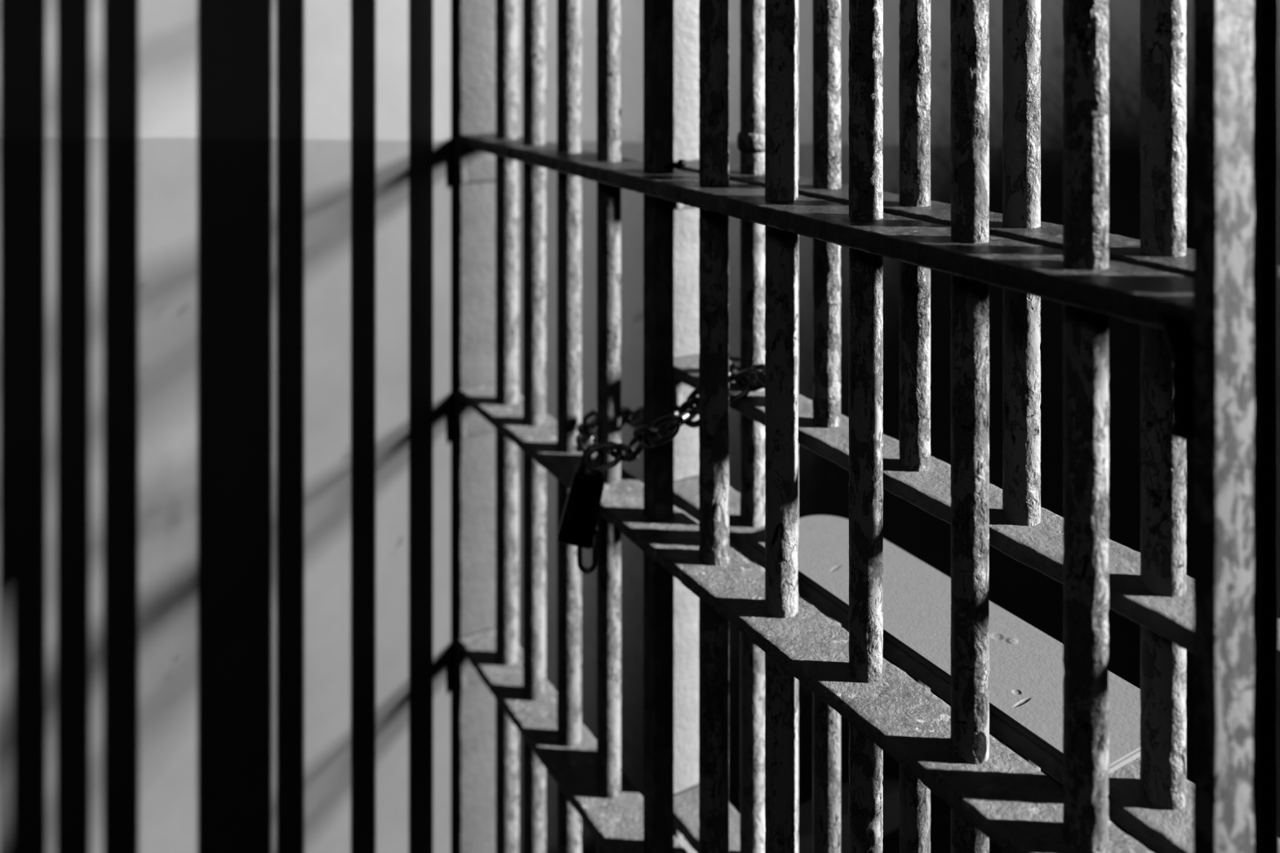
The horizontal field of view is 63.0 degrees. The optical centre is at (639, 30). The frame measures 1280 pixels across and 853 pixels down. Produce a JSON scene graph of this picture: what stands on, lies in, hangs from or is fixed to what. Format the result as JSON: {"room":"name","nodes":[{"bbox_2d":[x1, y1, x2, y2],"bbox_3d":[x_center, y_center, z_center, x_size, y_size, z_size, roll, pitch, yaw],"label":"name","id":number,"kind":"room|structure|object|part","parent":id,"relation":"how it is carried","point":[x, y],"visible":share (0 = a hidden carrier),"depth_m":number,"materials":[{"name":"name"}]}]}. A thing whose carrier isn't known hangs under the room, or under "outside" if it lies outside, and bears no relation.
{"room":"prison interior","nodes":[
{"label":"prison interior","id":0,"kind":"room"},
{"bbox_2d":[0,0,450,852],"bbox_3d":[-0.580,0.200,1.271,0.160,2.700,0.819,0,0,37],"label":"wall","id":1,"kind":"structure","parent":0,"point":[225,224],"depth_m":1.29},
{"bbox_2d":[673,0,699,173],"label":"wall","id":2,"kind":"structure","parent":0,"point":[686,12],"depth_m":1.23,"materials":[{"name":"grey paint"}]},
{"bbox_2d":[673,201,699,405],"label":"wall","id":3,"kind":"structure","parent":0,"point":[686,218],"depth_m":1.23,"materials":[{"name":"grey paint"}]},
{"bbox_2d":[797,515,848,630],"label":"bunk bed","id":4,"kind":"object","parent":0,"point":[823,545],"depth_m":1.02,"materials":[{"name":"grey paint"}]},
{"bbox_2d":[518,0,1279,852],"bbox_3d":[0.460,0.200,1.650,1.862,2.700,0.201,0,0,0],"label":"wall","id":5,"kind":"structure","parent":0,"point":[1034,597],"depth_m":1.64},
{"bbox_2d":[728,0,764,187],"label":"bars","id":6,"kind":"object","parent":5,"relation":"in","point":[750,170],"depth_m":1.11,"materials":[{"name":"grey paint"}]},
{"bbox_2d":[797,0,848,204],"label":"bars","id":7,"kind":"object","parent":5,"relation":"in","point":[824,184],"depth_m":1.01,"materials":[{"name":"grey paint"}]},
{"bbox_2d":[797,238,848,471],"label":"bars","id":8,"kind":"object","parent":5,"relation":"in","point":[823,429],"depth_m":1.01,"materials":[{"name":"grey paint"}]},
{"bbox_2d":[812,692,840,852],"label":"bars","id":9,"kind":"object","parent":5,"relation":"in","point":[826,721],"depth_m":1.01,"materials":[{"name":"grey paint"}]},
{"bbox_2d":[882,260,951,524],"label":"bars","id":10,"kind":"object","parent":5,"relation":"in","point":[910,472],"depth_m":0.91,"materials":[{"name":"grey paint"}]},
{"bbox_2d":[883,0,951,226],"label":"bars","id":11,"kind":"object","parent":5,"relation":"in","point":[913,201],"depth_m":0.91,"materials":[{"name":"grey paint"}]},
{"bbox_2d":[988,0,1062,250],"label":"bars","id":12,"kind":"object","parent":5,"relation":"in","point":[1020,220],"depth_m":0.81,"materials":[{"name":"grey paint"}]},
{"bbox_3d":[0.234,0.161,0.932,0.068,0.016,0.703,0,0,-31],"label":"rail","id":13,"kind":"part","parent":12,"relation":"part of","materials":[{"name":"metal"}]},
{"bbox_2d":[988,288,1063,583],"label":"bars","id":14,"kind":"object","parent":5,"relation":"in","point":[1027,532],"depth_m":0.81,"materials":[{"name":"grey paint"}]},
{"bbox_3d":[0.234,0.392,0.932,0.068,0.016,0.703,0,0,-31],"label":"rail","id":15,"kind":"part","parent":14,"relation":"part of","materials":[{"name":"grey metal"}]},
{"bbox_2d":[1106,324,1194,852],"label":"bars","id":16,"kind":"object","parent":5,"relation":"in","point":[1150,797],"depth_m":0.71,"materials":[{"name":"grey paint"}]},
{"bbox_2d":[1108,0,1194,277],"label":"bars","id":17,"kind":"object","parent":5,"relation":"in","point":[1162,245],"depth_m":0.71,"materials":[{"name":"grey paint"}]},
{"bbox_2d":[882,538,951,703],"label":"bunk bed","id":18,"kind":"object","parent":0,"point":[917,596],"depth_m":0.93,"materials":[{"name":"grey paint"}]},
{"bbox_2d":[744,515,1186,774],"bbox_3d":[0.264,0.526,0.939,0.119,0.006,0.409,0,0,-31],"label":"shelf","id":19,"kind":"object","parent":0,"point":[1026,665],"depth_m":0.89,"materials":[{"name":"grey metal"}]},
{"bbox_3d":[-0.186,1.600,0.704,4.800,0.100,3.800,0,0,-31],"label":"floor","id":20,"kind":"structure","parent":0,"visible":0},
{"bbox_2d":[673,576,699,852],"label":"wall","id":21,"kind":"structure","parent":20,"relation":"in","point":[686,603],"depth_m":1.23,"materials":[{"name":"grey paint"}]},
{"bbox_2d":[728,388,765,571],"label":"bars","id":22,"kind":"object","parent":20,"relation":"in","point":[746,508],"depth_m":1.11,"materials":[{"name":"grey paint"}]},
{"bbox_3d":[0.049,0.465,1.258,0.054,2.170,0.048,0,0,-31],"label":"post","id":23,"kind":"part","parent":22,"relation":"part of","materials":[{"name":"metal"}]},
{"bbox_2d":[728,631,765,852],"label":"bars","id":24,"kind":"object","parent":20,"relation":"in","point":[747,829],"depth_m":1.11,"materials":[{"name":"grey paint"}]},
{"bbox_3d":[0.234,0.904,0.932,0.068,0.016,0.703,0,0,-31],"label":"rail","id":25,"kind":"part","parent":24,"relation":"part of","materials":[{"name":"grey metal"}]},
{"bbox_2d":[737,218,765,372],"label":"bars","id":26,"kind":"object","parent":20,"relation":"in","point":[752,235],"depth_m":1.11,"materials":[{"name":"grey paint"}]},
{"bbox_2d":[450,0,1279,852],"bbox_3d":[0.045,0.465,1.089,0.101,2.170,1.186,0,0,-31],"label":"bars","id":27,"kind":"object","parent":20,"relation":"in","point":[1220,324],"visible":0.99,"depth_m":0.94,"materials":[{"name":"metal"}]},
{"bbox_3d":[-0.241,0.465,1.580,0.081,2.170,0.040,0,0,-31],"label":"post","id":28,"kind":"part","parent":27,"relation":"part of","materials":[{"name":"metal"}]},
{"bbox_3d":[0.049,0.904,1.078,0.073,0.014,1.122,0,0,-31],"label":"rail","id":29,"kind":"part","parent":27,"relation":"part of","materials":[{"name":"grey metal"}]},
{"bbox_2d":[575,355,764,472],"bbox_3d":[0.019,0.422,1.165,0.292,0.148,0.162,0,0,36],"label":"chain","id":30,"kind":"object","parent":27,"relation":"attached to","point":[586,437],"visible":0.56,"depth_m":1.11,"materials":[{"name":"metal"}]},
{"bbox_2d":[556,444,605,573],"bbox_3d":[-0.064,0.522,1.144,0.053,0.137,0.025,0,0,0],"label":"padlock","id":31,"kind":"object","parent":30,"relation":"hanging from","point":[579,521],"visible":0.98,"depth_m":1.13,"materials":[{"name":"metal"}]},
{"bbox_3d":[0.049,0.536,1.078,0.073,0.015,1.122,0,0,-31],"label":"rail","id":32,"kind":"part","parent":27,"relation":"part of","materials":[{"name":"grey metal"}]},
{"bbox_3d":[0.049,0.162,1.078,0.073,0.018,1.122,0,0,-31],"label":"rail","id":33,"kind":"part","parent":27,"relation":"part of","materials":[{"name":"metal"}]},
{"bbox_3d":[0.329,0.465,0.584,0.048,2.170,0.013,0,0,-31],"label":"post","id":34,"kind":"part","parent":27,"relation":"part of","materials":[{"name":"metal"}]}
]}

